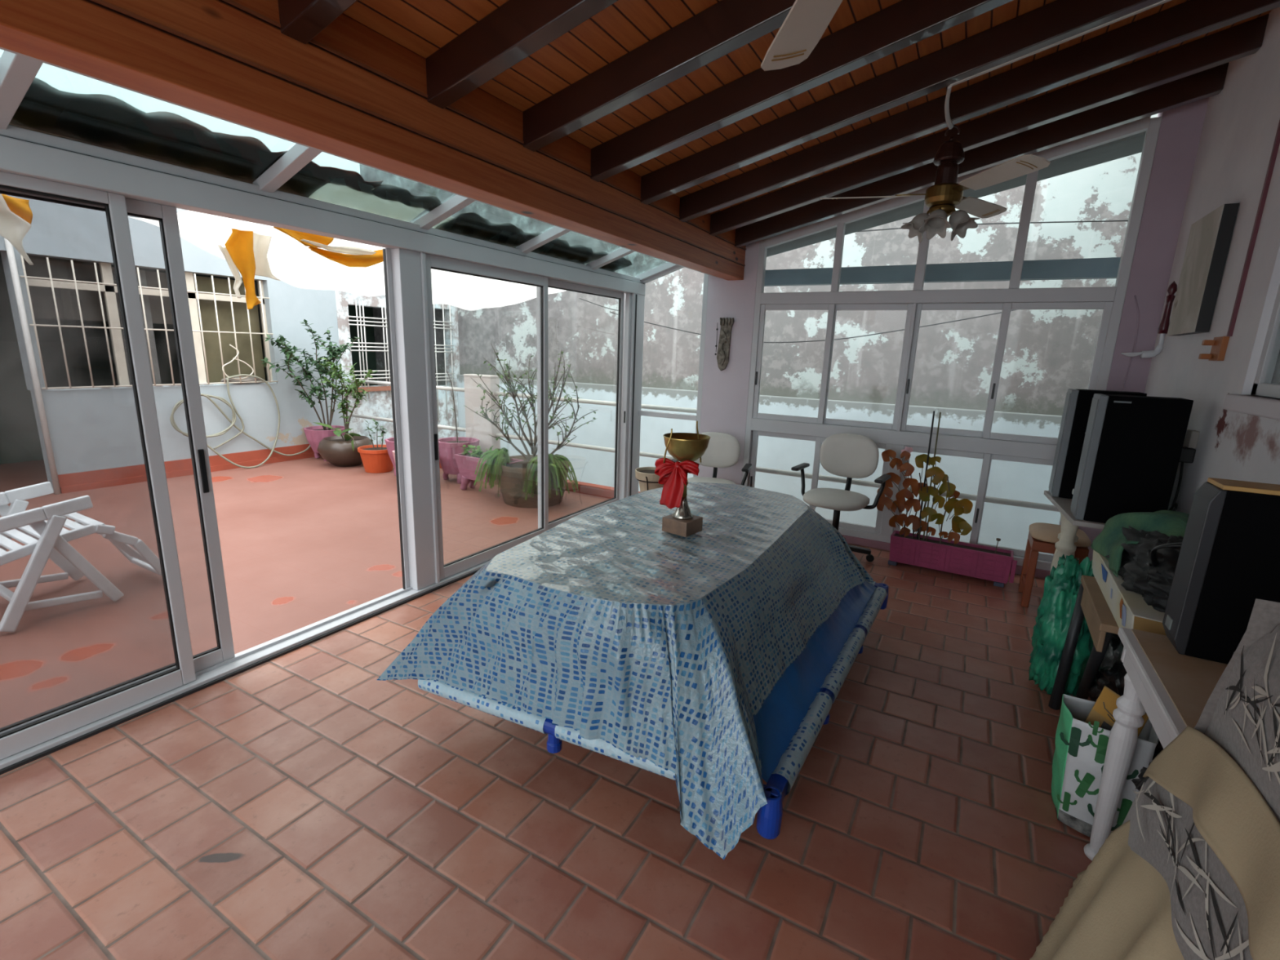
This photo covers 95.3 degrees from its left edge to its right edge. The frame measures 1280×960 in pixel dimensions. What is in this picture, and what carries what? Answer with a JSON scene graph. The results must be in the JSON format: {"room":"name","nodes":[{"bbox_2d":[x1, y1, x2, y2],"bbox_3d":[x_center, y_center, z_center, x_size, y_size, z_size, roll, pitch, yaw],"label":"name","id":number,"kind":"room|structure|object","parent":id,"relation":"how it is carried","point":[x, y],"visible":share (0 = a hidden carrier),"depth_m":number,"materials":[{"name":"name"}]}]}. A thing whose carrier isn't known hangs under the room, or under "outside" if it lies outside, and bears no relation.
{"room":"sunroom","nodes":[
{"label":"sunroom","id":0,"kind":"room"},
{"bbox_2d":[0,252,377,464],"bbox_3d":[-6.287,-1.393,6.198,2.000,2.800,9.250,9,14,28],"label":"wall","id":1,"kind":"structure","parent":0,"point":[20,440],"depth_m":6.92,"materials":[{"name":"paint"}]},
{"bbox_2d":[0,195,459,489],"bbox_3d":[-5.635,-0.871,5.224,0.200,3.850,10.450,9,14,28],"label":"wall","id":2,"kind":"structure","parent":0,"point":[90,429],"depth_m":6.32,"materials":[{"name":"paint"}]},
{"bbox_2d":[4,237,61,494],"bbox_3d":[-5.460,-0.995,5.256,0.044,2.310,0.054,9,14,28],"label":"drain pipe","id":3,"kind":"object","parent":2,"relation":"attached to","point":[9,246],"visible":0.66,"depth_m":5.24,"materials":[{"name":"white paint"}]},
{"bbox_2d":[20,254,132,389],"bbox_3d":[-5.260,-1.448,5.465,0.025,1.163,0.663,9,14,28],"label":"window grille","id":4,"kind":"object","parent":2,"relation":"in","point":[82,326],"depth_m":5.42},
{"bbox_2d":[20,257,276,391],"bbox_3d":[-5.061,-1.599,6.192,0.280,1.215,2.080,9,14,28],"label":"window","id":5,"kind":"structure","parent":2,"relation":"in","point":[40,290],"depth_m":6.21,"materials":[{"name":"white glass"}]},
{"bbox_2d":[23,257,173,324],"bbox_3d":[-5.162,-1.930,6.177,0.030,0.530,2.050,9,14,28],"label":"blind","id":6,"kind":"object","parent":5,"relation":"attached to","point":[42,297],"depth_m":5.63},
{"bbox_2d":[111,266,161,385],"bbox_3d":[-5.235,-1.568,6.041,0.030,1.180,0.320,9,14,28],"label":"curtain","id":7,"kind":"object","parent":5,"relation":"hanging from","point":[143,274],"depth_m":6.10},
{"bbox_2d":[193,275,265,382],"bbox_3d":[-4.796,-1.723,6.800,0.030,1.180,0.700,9,14,28],"label":"curtain","id":8,"kind":"object","parent":5,"relation":"hanging from","point":[207,309],"depth_m":6.78,"materials":[{"name":"fabric"}]},
{"bbox_2d":[136,266,181,386],"bbox_3d":[-4.950,-1.559,6.002,0.025,1.161,0.248,9,14,28],"label":"window grille","id":9,"kind":"object","parent":2,"relation":"in","point":[146,328],"depth_m":5.99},
{"bbox_2d":[57,444,320,493],"bbox_3d":[-4.755,-0.217,6.779,0.030,0.177,2.960,9,14,28],"label":"baseboard","id":10,"kind":"structure","parent":2,"relation":"attached to","point":[100,478],"depth_m":6.29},
{"bbox_2d":[186,273,278,384],"bbox_3d":[-4.596,-1.683,6.613,0.025,1.161,0.839,9,14,28],"label":"window grille","id":11,"kind":"object","parent":2,"relation":"in","point":[197,292],"depth_m":6.59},
{"bbox_2d":[169,373,310,468],"bbox_3d":[-4.559,-0.685,6.832,0.128,1.085,1.551,9,14,28],"label":"garden hose","id":12,"kind":"object","parent":2,"relation":"hanging from","point":[179,403],"visible":0.9,"depth_m":6.68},
{"bbox_2d":[347,300,391,399],"bbox_3d":[-3.702,-1.826,8.246,0.070,1.320,0.920,9,14,28],"label":"window grille","id":13,"kind":"object","parent":2,"relation":"in","point":[386,388],"visible":0.56,"depth_m":8.12,"materials":[{"name":"metal"}]},
{"bbox_2d":[433,303,455,419],"bbox_3d":[-3.123,-1.867,9.251,0.026,1.800,0.460,9,14,28],"label":"window grille","id":14,"kind":"object","parent":2,"relation":"in","point":[434,321],"visible":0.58,"depth_m":9.25,"materials":[{"name":"metal"}]},
{"bbox_2d":[0,456,1118,959],"bbox_3d":[-3.385,0.797,3.031,10.650,0.100,8.350,9,14,28],"label":"floor","id":15,"kind":"structure","parent":0,"point":[302,803],"depth_m":1.99,"materials":[{"name":"tile"}]},
{"bbox_2d":[0,481,161,631],"bbox_3d":[-3.353,0.224,3.130,0.630,0.983,1.130,9,14,28],"label":"recliner","id":16,"kind":"object","parent":15,"relation":"on","point":[44,540],"visible":0.96,"depth_m":3.15,"materials":[{"name":"white plastic"}]},
{"bbox_2d":[259,319,362,461],"bbox_3d":[-3.995,-1.064,7.140,0.812,1.736,0.930,9,14,28],"label":"potted shrub","id":17,"kind":"object","parent":15,"relation":"on","point":[314,434],"visible":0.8,"depth_m":7.18,"materials":[{"name":"green plant"}]},
{"bbox_2d":[302,425,345,453],"bbox_3d":[-4.029,-0.520,7.505,0.510,0.300,0.510,9,14,28],"label":"pot","id":18,"kind":"object","parent":17,"relation":"on","point":[314,434],"depth_m":7.31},
{"bbox_2d":[0,248,644,774],"bbox_3d":[-1.785,-0.171,2.582,0.145,2.090,7.100,9,14,28],"label":"door frame","id":19,"kind":"structure","parent":15,"relation":"on","point":[404,270],"depth_m":3.34,"materials":[{"name":"paint"}]},
{"bbox_2d":[0,171,195,759],"bbox_3d":[-2.174,0.008,1.896,0.034,1.955,1.045,9,14,28],"label":"door","id":20,"kind":"structure","parent":19,"relation":"attached to","point":[18,740],"depth_m":2.24,"materials":[{"name":"paint"}]},
{"bbox_2d":[0,188,235,734],"bbox_3d":[-2.143,-0.022,2.036,0.041,1.955,1.125,9,14,28],"label":"door","id":21,"kind":"structure","parent":19,"relation":"attached to","point":[166,215],"depth_m":2.42,"materials":[{"name":"paint"}]},
{"bbox_2d":[0,50,678,295],"bbox_3d":[-1.425,-1.240,2.155,0.817,0.414,7.100,9,14,28],"label":"window","id":22,"kind":"structure","parent":19,"relation":"on","point":[23,152],"depth_m":2.42,"materials":[{"name":"paint"}]},
{"bbox_2d":[0,77,631,310],"bbox_3d":[-1.737,-1.660,4.843,3.006,0.671,5.880,9,14,28],"label":"awning","id":23,"kind":"object","parent":22,"relation":"attached to","point":[301,260],"visible":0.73,"depth_m":3.03,"materials":[{"name":"white fabric"}]},
{"bbox_2d":[425,253,548,580],"bbox_3d":[-0.979,-0.413,3.955,0.041,1.955,1.110,9,14,28],"label":"door","id":24,"kind":"structure","parent":19,"relation":"attached to","point":[434,262],"depth_m":3.91,"materials":[{"name":"paint"}]},
{"bbox_2d":[536,278,624,529],"bbox_3d":[-0.475,-0.613,4.925,0.034,1.955,1.180,9,14,28],"label":"door","id":25,"kind":"structure","parent":19,"relation":"attached to","point":[552,283],"depth_m":4.94,"materials":[{"name":"paint"}]},
{"bbox_2d":[313,357,377,466],"bbox_3d":[-3.559,-0.816,7.077,0.750,1.293,0.650,9,14,28],"label":"potted shrub","id":26,"kind":"object","parent":15,"relation":"on","point":[340,451],"visible":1,"depth_m":6.98,"materials":[{"name":"green plant"}]},
{"bbox_2d":[317,435,372,466],"bbox_3d":[-3.619,-0.353,7.208,0.640,0.330,0.640,9,14,28],"label":"pot","id":27,"kind":"object","parent":26,"relation":"on","point":[339,451],"depth_m":6.97,"materials":[{"name":"ceramic"}]},
{"bbox_2d":[357,417,393,473],"bbox_3d":[-3.101,-0.416,6.896,0.429,0.622,0.429,9,14,28],"label":"potted plant","id":28,"kind":"object","parent":15,"relation":"on","point":[375,459],"visible":0.88,"depth_m":6.81,"materials":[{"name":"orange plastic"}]},
{"bbox_2d":[357,444,393,473],"bbox_3d":[-3.107,-0.249,6.933,0.429,0.280,0.429,9,14,28],"label":"pot","id":29,"kind":"object","parent":28,"relation":"on","point":[375,459],"depth_m":6.80,"materials":[{"name":"orange plastic"}]},
{"bbox_2d":[438,372,479,484],"bbox_3d":[-2.028,-0.580,6.476,0.469,1.210,0.469,9,14,28],"label":"potted plant","id":30,"kind":"object","parent":15,"relation":"on","point":[448,447],"visible":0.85,"depth_m":6.40,"materials":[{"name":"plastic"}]},
{"bbox_2d":[438,436,479,474],"bbox_3d":[-2.039,-0.270,6.545,0.469,0.360,0.469,9,14,28],"label":"pot","id":31,"kind":"object","parent":30,"relation":"on","point":[448,446],"depth_m":6.38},
{"bbox_2d":[454,444,524,490],"bbox_3d":[-1.562,-0.108,6.033,0.757,0.505,0.219,9,14,28],"label":"planter box","id":32,"kind":"object","parent":15,"relation":"on","point":[467,462],"visible":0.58,"depth_m":6.06,"materials":[{"name":"plastic"}]},
{"bbox_2d":[462,344,597,508],"bbox_3d":[-1.119,-0.531,5.649,1.333,1.520,0.891,14,17,43],"label":"potted shrub","id":33,"kind":"object","parent":15,"relation":"on","point":[518,481],"visible":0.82,"depth_m":5.58,"materials":[{"name":"green plant"}]},
{"bbox_2d":[497,454,568,508],"bbox_3d":[-1.062,0.011,5.803,0.717,0.400,0.717,9,14,28],"label":"pot","id":34,"kind":"object","parent":33,"relation":"attached to","point":[513,477],"depth_m":5.54,"materials":[{"name":"ceramic"}]},
{"bbox_2d":[636,476,658,490],"bbox_3d":[0.085,0.144,5.236,0.325,0.429,0.332,9,14,28],"label":"plant stand","id":35,"kind":"object","parent":15,"relation":"on","point":[646,481],"visible":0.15,"depth_m":5.08,"materials":[{"name":"black metal"}]},
{"bbox_2d":[635,466,663,492],"bbox_3d":[0.112,0.052,5.226,0.319,0.285,0.319,9,14,28],"label":"flower pot","id":36,"kind":"object","parent":35,"relation":"on","point":[642,473],"visible":0.46,"depth_m":5.11,"materials":[{"name":"beige ceramic"}]},
{"bbox_2d":[671,431,752,485],"bbox_3d":[0.583,0.038,4.870,0.656,0.837,0.573,6,13,17],"label":"office chair","id":37,"kind":"object","parent":15,"relation":"on","point":[723,450],"visible":0.48,"depth_m":4.90,"materials":[{"name":"beige plastic"}]},
{"bbox_2d":[791,433,891,561],"bbox_3d":[1.488,0.133,4.366,0.656,0.930,0.573,11,15,34],"label":"office chair","id":38,"kind":"object","parent":15,"relation":"on","point":[849,455],"visible":0.79,"depth_m":4.36,"materials":[{"name":"beige plastic"}]},
{"bbox_2d":[876,410,1017,587],"bbox_3d":[2.169,0.102,4.114,0.933,1.144,0.213,9,14,28],"label":"planter box","id":39,"kind":"object","parent":15,"relation":"on","point":[948,555],"visible":1,"depth_m":4.16,"materials":[{"name":"plastic"}]},
{"bbox_2d":[1017,522,1091,607],"bbox_3d":[2.603,0.544,3.685,0.303,0.500,0.342,9,14,28],"label":"stool","id":40,"kind":"object","parent":15,"relation":"on","point":[1042,537],"visible":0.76,"depth_m":3.60,"materials":[{"name":"brown wood"}]},
{"bbox_2d":[1028,522,1091,546],"bbox_3d":[2.610,0.336,3.639,0.303,0.072,0.342,9,14,28],"label":"seat cushion","id":41,"kind":"object","parent":40,"relation":"on","point":[1041,534],"depth_m":3.56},
{"bbox_2d":[1028,554,1094,696],"bbox_3d":[1.957,0.658,2.677,0.245,0.670,0.322,9,14,28],"label":"plastic bag","id":42,"kind":"object","parent":15,"relation":"on","point":[1061,587],"visible":0.66,"depth_m":2.61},
{"bbox_2d":[1044,490,1105,573],"bbox_3d":[2.467,0.521,3.196,0.481,0.750,0.780,9,14,28],"label":"console table","id":43,"kind":"object","parent":15,"relation":"on","point":[1065,545],"visible":0.22,"depth_m":3.21,"materials":[{"name":"white wood"}]},
{"bbox_2d":[1048,388,1146,498],"bbox_3d":[2.562,-0.195,3.294,0.329,0.610,0.170,9,14,28],"label":"speaker","id":44,"kind":"object","parent":43,"relation":"on","point":[1077,403],"visible":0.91,"depth_m":3.28},
{"bbox_2d":[1048,391,1071,492],"bbox_3d":[2.421,-0.217,3.371,0.004,0.570,0.142,9,14,28],"label":"grille","id":45,"kind":"object","parent":44,"relation":"attached to","point":[1066,416],"depth_m":3.32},
{"bbox_2d":[1070,393,1193,523],"bbox_3d":[2.351,-0.096,2.819,0.339,0.610,0.182,9,14,28],"label":"speaker","id":46,"kind":"object","parent":43,"relation":"on","point":[1132,447],"visible":0.91,"depth_m":2.74},
{"bbox_2d":[1071,397,1098,514],"bbox_3d":[2.206,-0.119,2.900,0.004,0.570,0.152,9,14,28],"label":"grille","id":47,"kind":"object","parent":46,"relation":"attached to","point":[1092,428],"depth_m":2.85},
{"bbox_2d":[1048,574,1119,710],"bbox_3d":[1.936,0.786,2.276,0.446,0.627,0.596,9,14,28],"label":"stool","id":48,"kind":"object","parent":15,"relation":"on","point":[1091,603],"visible":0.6,"depth_m":2.39,"materials":[{"name":"beige wood"}]},
{"bbox_2d":[1091,550,1166,635],"bbox_3d":[1.884,0.434,2.126,0.306,0.121,0.869,9,14,28],"label":"carton","id":49,"kind":"object","parent":48,"relation":"on","point":[1129,609],"visible":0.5,"depth_m":1.99,"materials":[{"name":"white cardboard"}]},
{"bbox_2d":[1104,525,1183,612],"bbox_3d":[1.898,0.276,1.998,0.422,0.242,0.761,9,14,28],"label":"duffel bag","id":50,"kind":"object","parent":49,"relation":"on","point":[1148,566],"visible":0.33,"depth_m":1.94,"materials":[{"name":"black fabric"}]},
{"bbox_2d":[1091,510,1189,577],"bbox_3d":[2.014,0.231,2.229,0.390,0.228,0.521,9,14,28],"label":"cloth","id":51,"kind":"object","parent":50,"relation":"on","point":[1108,541],"visible":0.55,"depth_m":2.24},
{"bbox_2d":[1051,693,1159,837],"bbox_3d":[1.499,0.941,1.912,0.260,0.419,0.224,13,17,42],"label":"shopping bag","id":52,"kind":"object","parent":15,"relation":"on","point":[1081,746],"visible":0.66,"depth_m":1.87,"materials":[{"name":"white plastic"}]},
{"bbox_2d":[1057,791,1076,811],"bbox_3d":[1.403,1.059,1.921,0.011,0.075,0.056,-8,16,-39],"label":"print","id":53,"kind":"object","parent":52,"relation":"on","point":[1067,801],"depth_m":1.92},
{"bbox_2d":[1059,727,1091,756],"bbox_3d":[1.384,0.834,1.860,0.081,0.105,0.012,13,17,42],"label":"print","id":54,"kind":"object","parent":52,"relation":"attached to","point":[1077,741],"depth_m":1.85},
{"bbox_2d":[1074,769,1098,797],"bbox_3d":[1.421,0.975,1.860,0.070,0.100,0.012,14,17,43],"label":"print","id":55,"kind":"object","parent":52,"relation":"attached to","point":[1086,781],"depth_m":1.86},
{"bbox_2d":[1088,720,1103,735],"bbox_3d":[1.413,0.770,1.810,0.040,0.050,0.004,12,16,38],"label":"print","id":56,"kind":"object","parent":52,"relation":"on","point":[1095,730],"depth_m":1.81},
{"bbox_2d":[1088,734,1109,764],"bbox_3d":[1.432,0.834,1.810,0.078,0.100,0.010,12,16,37],"label":"print","id":57,"kind":"object","parent":52,"relation":"attached to","point":[1097,744],"depth_m":1.82},
{"bbox_2d":[1087,804,1120,831],"bbox_3d":[1.470,1.076,1.853,0.091,0.120,0.020,11,16,35],"label":"print","id":58,"kind":"object","parent":52,"relation":"on","point":[1091,807],"depth_m":1.86},
{"bbox_2d":[1084,685,1148,736],"bbox_3d":[1.501,0.776,1.851,0.154,0.211,0.075,14,17,42],"label":"carton","id":59,"kind":"object","parent":52,"relation":"in","point":[1104,705],"visible":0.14,"depth_m":1.86,"materials":[{"name":"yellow cardboard"}]},
{"bbox_2d":[1101,764,1138,779],"bbox_3d":[1.473,0.908,1.797,0.088,0.110,0.007,9,14,28],"label":"print","id":60,"kind":"object","parent":52,"relation":"attached to","point":[1133,773],"depth_m":1.78},
{"bbox_2d":[1116,798,1132,825],"bbox_3d":[1.500,1.030,1.807,0.077,0.100,0.007,11,15,35],"label":"print","id":61,"kind":"object","parent":52,"relation":"attached to","point":[1124,806],"depth_m":1.81},
{"bbox_2d":[1088,633,1163,759],"bbox_3d":[1.950,0.836,2.265,0.310,0.501,0.495,9,14,28],"label":"bag","id":62,"kind":"object","parent":15,"relation":"on","point":[1112,672],"visible":0.08,"depth_m":2.28,"materials":[{"name":"black plastic"}]},
{"bbox_2d":[1029,598,1279,959],"bbox_3d":[0.785,0.865,0.424,0.676,1.170,2.315,9,14,28],"label":"sofa","id":63,"kind":"object","parent":15,"relation":"on","point":[1191,871],"visible":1,"depth_m":0.94,"materials":[{"name":"beige fabric"}]},
{"bbox_2d":[1084,626,1227,860],"bbox_3d":[1.422,0.890,1.383,0.462,0.754,0.730,9,14,28],"label":"console table","id":64,"kind":"object","parent":15,"relation":"on","point":[1174,689],"visible":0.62,"depth_m":1.56,"materials":[{"name":"white paint"}]},
{"bbox_2d":[1162,477,1279,663],"bbox_3d":[1.609,0.249,1.484,0.347,0.463,0.120,9,14,28],"label":"tower speaker","id":65,"kind":"object","parent":64,"relation":"on","point":[1228,558],"visible":1,"depth_m":1.49},
{"bbox_3d":[0.170,0.561,2.691,0.610,0.742,1.440,9,14,28],"label":"table","id":66,"kind":"object","parent":15,"relation":"on","visible":0},
{"bbox_2d":[377,481,888,859],"bbox_3d":[0.207,0.510,2.715,1.584,0.684,2.209,9,14,28],"label":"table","id":67,"kind":"object","parent":66,"relation":"on","point":[725,690],"visible":0.98,"depth_m":1.95,"materials":[{"name":"blue fabric"}]},
{"bbox_2d":[662,421,710,537],"bbox_3d":[0.185,-0.011,2.419,0.193,0.464,0.193,9,14,28],"label":"trophy cup","id":68,"kind":"object","parent":67,"relation":"on","point":[682,446],"visible":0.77,"depth_m":2.40,"materials":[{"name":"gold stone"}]},
{"bbox_2d":[654,457,699,508],"bbox_3d":[0.145,0.014,2.384,0.193,0.211,0.061,9,14,28],"label":"ribbon bow","id":69,"kind":"object","parent":68,"relation":"attached to","point":[673,474],"visible":1,"depth_m":2.38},
{"bbox_2d":[662,432,710,462],"bbox_3d":[0.189,-0.126,2.393,0.193,0.110,0.193,9,14,28],"label":"bowl","id":70,"kind":"object","parent":68,"relation":"on","point":[682,446],"depth_m":2.33,"materials":[{"name":"metal"}]},
{"bbox_2d":[697,240,759,484],"bbox_3d":[0.781,-0.855,5.152,0.428,2.470,0.150,9,14,28],"label":"wall","id":71,"kind":"structure","parent":0,"point":[725,393],"depth_m":5.04,"materials":[{"name":"paint"}]},
{"bbox_2d":[0,47,717,277],"bbox_3d":[-1.065,-1.294,1.924,0.182,0.385,7.080,9,14,28],"label":"trim","id":72,"kind":"structure","parent":71,"relation":"attached to","point":[2,48],"depth_m":1.80,"materials":[{"name":"paint"}]},
{"bbox_2d":[90,0,746,266],"bbox_3d":[-0.869,-1.221,1.808,0.006,0.133,7.050,9,14,28],"label":"trim","id":73,"kind":"structure","parent":71,"relation":"attached to","point":[103,2],"depth_m":1.84,"materials":[{"name":"brown wood"}]},
{"bbox_2d":[638,265,708,476],"bbox_3d":[0.275,-0.903,5.382,0.777,2.370,0.060,9,14,28],"label":"window","id":74,"kind":"structure","parent":71,"relation":"in","point":[646,413],"depth_m":5.21,"materials":[{"name":"paint"}]},
{"bbox_2d":[715,317,733,370],"bbox_3d":[0.718,-1.163,5.013,0.158,0.444,0.039,9,14,28],"label":"wall ornament","id":75,"kind":"object","parent":71,"relation":"attached to","point":[723,349],"visible":1,"depth_m":5.01,"materials":[{"name":"grey stone"}]},
{"bbox_2d":[841,534,1050,578],"bbox_3d":[1.478,0.438,4.995,3.570,0.062,0.140,9,14,28],"label":"trim","id":76,"kind":"structure","parent":71,"relation":"attached to","point":[1039,573],"depth_m":4.68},
{"bbox_2d":[742,115,1162,570],"bbox_3d":[2.011,-0.966,4.366,2.427,2.986,0.083,9,14,28],"label":"window","id":77,"kind":"structure","parent":71,"relation":"in","point":[985,445],"depth_m":4.28,"materials":[{"name":"paint"}]},
{"bbox_2d":[359,113,1158,415],"bbox_3d":[1.191,-1.953,7.301,13.800,5.500,0.200,9,14,28],"label":"trees","id":78,"kind":"object","parent":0,"point":[1048,353],"depth_m":6.43,"materials":[{"name":"plant"}]},
{"bbox_2d":[457,374,1062,554],"bbox_3d":[2.021,-0.025,7.056,11.600,1.900,0.070,9,14,28],"label":"wall","id":79,"kind":"structure","parent":0,"point":[1011,480],"depth_m":6.89,"materials":[{"name":"paint"}]},
{"bbox_2d":[439,461,640,498],"bbox_3d":[-0.288,0.568,6.157,8.600,0.985,0.108,9,14,28],"label":"trim","id":80,"kind":"structure","parent":79,"relation":"attached to","point":[596,490],"depth_m":6.13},
{"bbox_2d":[463,373,500,452],"bbox_3d":[-1.839,-0.687,6.823,0.420,1.069,0.155,9,14,28],"label":"post","id":81,"kind":"object","parent":80,"relation":"on","point":[477,427],"visible":0.66,"depth_m":6.73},
{"bbox_2d":[349,378,1059,511],"bbox_3d":[-0.274,-0.543,5.949,8.480,0.528,0.042,9,14,28],"label":"railing","id":82,"kind":"object","parent":81,"relation":"attached to","point":[861,482],"visible":0.23,"depth_m":5.62,"materials":[{"name":"metal"}]},
{"bbox_2d":[342,0,1271,214],"bbox_3d":[0.314,-1.565,1.129,2.893,0.754,7.180,9,14,28],"label":"ceiling","id":83,"kind":"structure","parent":0,"point":[423,27],"depth_m":2.29,"materials":[{"name":"brown wood"}]},
{"bbox_2d":[277,0,357,44],"bbox_3d":[0.233,-1.430,0.894,2.733,0.789,0.072,9,14,28],"label":"ceiling beam","id":84,"kind":"structure","parent":83,"relation":"attached to","point":[301,20],"depth_m":1.57,"materials":[{"name":"brown wood"}]},
{"bbox_2d":[0,0,746,280],"bbox_3d":[-0.932,-1.257,1.837,0.142,0.410,7.050,9,14,28],"label":"ceiling beam","id":85,"kind":"structure","parent":83,"relation":"attached to","point":[89,37],"depth_m":1.79,"materials":[{"name":"brown wood"}]},
{"bbox_2d":[425,0,618,108],"bbox_3d":[0.479,-1.517,1.320,2.733,0.789,0.072,9,14,28],"label":"ceiling beam","id":86,"kind":"structure","parent":83,"relation":"attached to","point":[517,29],"depth_m":1.85,"materials":[{"name":"brown wood"}]},
{"bbox_2d":[522,0,795,151],"bbox_3d":[0.726,-1.605,1.746,2.733,0.789,0.072,9,14,28],"label":"ceiling beam","id":87,"kind":"structure","parent":83,"relation":"attached to","point":[726,26],"depth_m":2.12,"materials":[{"name":"brown wood"}]},
{"bbox_2d":[760,0,842,71],"bbox_3d":[0.538,-1.176,0.965,0.984,0.417,1.109,9,14,28],"label":"ceiling fan","id":88,"kind":"object","parent":83,"relation":"hanging from","point":[806,21],"visible":1,"depth_m":1.48,"materials":[{"name":"white metal"}]},
{"bbox_2d":[590,0,1013,182],"bbox_3d":[0.973,-1.692,2.173,2.733,0.789,0.072,9,14,28],"label":"ceiling beam","id":89,"kind":"structure","parent":83,"relation":"attached to","point":[904,24],"depth_m":2.37,"materials":[{"name":"brown wood"}]},
{"bbox_2d":[640,0,1163,204],"bbox_3d":[1.219,-1.779,2.599,2.733,0.789,0.072,9,14,28],"label":"ceiling beam","id":90,"kind":"structure","parent":83,"relation":"attached to","point":[1057,20],"depth_m":2.61,"materials":[{"name":"brown wood"}]},
{"bbox_2d":[944,0,1171,129],"bbox_3d":[1.984,-1.816,2.441,1.227,0.344,0.452,9,14,28],"label":"cable","id":91,"kind":"object","parent":90,"relation":"attached to","point":[948,119],"visible":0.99,"depth_m":2.41,"materials":[{"name":"white paint"}]},
{"bbox_2d":[679,0,1279,222],"bbox_3d":[1.466,-1.866,3.025,2.733,0.789,0.072,9,14,28],"label":"ceiling beam","id":92,"kind":"structure","parent":83,"relation":"attached to","point":[1191,19],"depth_m":2.84,"materials":[{"name":"brown wood"}]},
{"bbox_2d":[819,124,1050,243],"bbox_3d":[1.524,-1.547,3.103,1.028,0.562,1.086,9,14,28],"label":"ceiling fan","id":93,"kind":"object","parent":92,"relation":"hanging from","point":[942,198],"visible":1,"depth_m":2.98,"materials":[{"name":"brown metal"}]},
{"bbox_2d":[734,62,1229,247],"bbox_3d":[1.959,-2.040,3.877,2.733,0.789,0.072,9,14,28],"label":"ceiling beam","id":94,"kind":"structure","parent":83,"relation":"attached to","point":[1209,82],"depth_m":3.61,"materials":[{"name":"brown wood"}]},
{"bbox_2d":[709,13,1269,235],"bbox_3d":[1.712,-1.953,3.451,2.733,0.789,0.072,9,14,28],"label":"ceiling beam","id":95,"kind":"structure","parent":83,"relation":"attached to","point":[1244,39],"depth_m":3.19,"materials":[{"name":"brown wood"}]},
{"bbox_2d":[1078,97,1208,561],"bbox_3d":[3.172,-0.816,3.776,0.195,3.150,0.150,9,14,28],"label":"wall","id":96,"kind":"structure","parent":0,"point":[1180,130],"depth_m":3.57,"materials":[{"name":"paint"}]},
{"bbox_2d":[766,131,1146,257],"bbox_3d":[2.329,-2.131,4.318,3.533,0.850,0.439,9,14,28],"label":"trim","id":97,"kind":"structure","parent":96,"relation":"attached to","point":[1132,144],"depth_m":4.20,"materials":[{"name":"grey paint"}]},
{"bbox_2d":[1144,6,1279,514],"bbox_3d":[1.590,-0.226,0.676,0.160,3.250,7.200,9,14,28],"label":"wall","id":98,"kind":"structure","parent":0,"point":[1241,122],"depth_m":2.64,"materials":[{"name":"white paint"}]},
{"bbox_2d":[1120,280,1177,358],"bbox_3d":[2.986,-0.937,3.421,0.207,0.440,0.074,7,14,21],"label":"ladle","id":99,"kind":"object","parent":98,"relation":"hanging from","point":[1163,327],"visible":1,"depth_m":3.40,"materials":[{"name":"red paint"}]},
{"bbox_2d":[1168,429,1199,511],"bbox_3d":[2.572,-0.008,2.781,0.074,0.451,0.190,9,14,28],"label":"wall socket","id":100,"kind":"object","parent":98,"relation":"attached to","point":[1188,453],"visible":0.68,"depth_m":2.76,"materials":[{"name":"grey plastic"}]},
{"bbox_2d":[1167,203,1239,335],"bbox_3d":[2.836,-1.036,2.958,0.054,0.575,0.480,9,14,28],"label":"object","id":101,"kind":"object","parent":98,"relation":"attached to","point":[1210,237],"visible":1,"depth_m":2.84,"materials":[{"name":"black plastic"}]},
{"bbox_2d":[1198,336,1229,360],"bbox_3d":[2.598,-0.595,2.646,0.060,0.105,0.120,9,14,28],"label":"key rack","id":102,"kind":"object","parent":98,"relation":"attached to","point":[1220,344],"visible":1,"depth_m":2.63,"materials":[{"name":"orange wood"}]},
{"bbox_2d":[1222,283,1279,420],"bbox_3d":[1.237,-0.449,0.005,0.195,1.285,5.285,9,14,28],"label":"window","id":103,"kind":"structure","parent":98,"relation":"in","point":[1266,384],"depth_m":2.27,"materials":[{"name":"white paint"}]},
{"bbox_2d":[1226,120,1279,336],"bbox_3d":[2.603,-1.268,2.415,0.013,1.310,0.020,9,14,28],"label":"cable","id":104,"kind":"object","parent":98,"relation":"attached to","point":[1277,141],"visible":1,"depth_m":2.46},
{"bbox_3d":[4.027,-0.935,4.553,0.180,4.900,2.040,9,14,28],"label":"wall","id":105,"kind":"structure","parent":0,"visible":0},
{"bbox_2d":[609,309,1017,342],"bbox_3d":[1.982,-1.830,6.574,5.503,0.582,0.011,9,14,28],"label":"wire","id":106,"kind":"object","parent":105,"relation":"attached to","point":[1011,309],"visible":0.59,"depth_m":6.36,"materials":[{"name":"black plastic"}]},
{"bbox_2d":[764,257,1120,286],"bbox_3d":[2.231,-1.673,4.738,3.320,0.130,0.100,9,14,28],"label":"steel beam","id":107,"kind":"structure","parent":105,"relation":"attached to","point":[1088,268],"depth_m":4.56,"materials":[{"name":"metal"}]},
{"bbox_2d":[858,220,1128,231],"bbox_3d":[3.358,-2.456,5.651,2.400,0.076,0.011,9,14,28],"label":"wire","id":108,"kind":"object","parent":105,"relation":"attached to","point":[1089,220],"visible":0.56,"depth_m":5.44,"materials":[{"name":"black plastic"}]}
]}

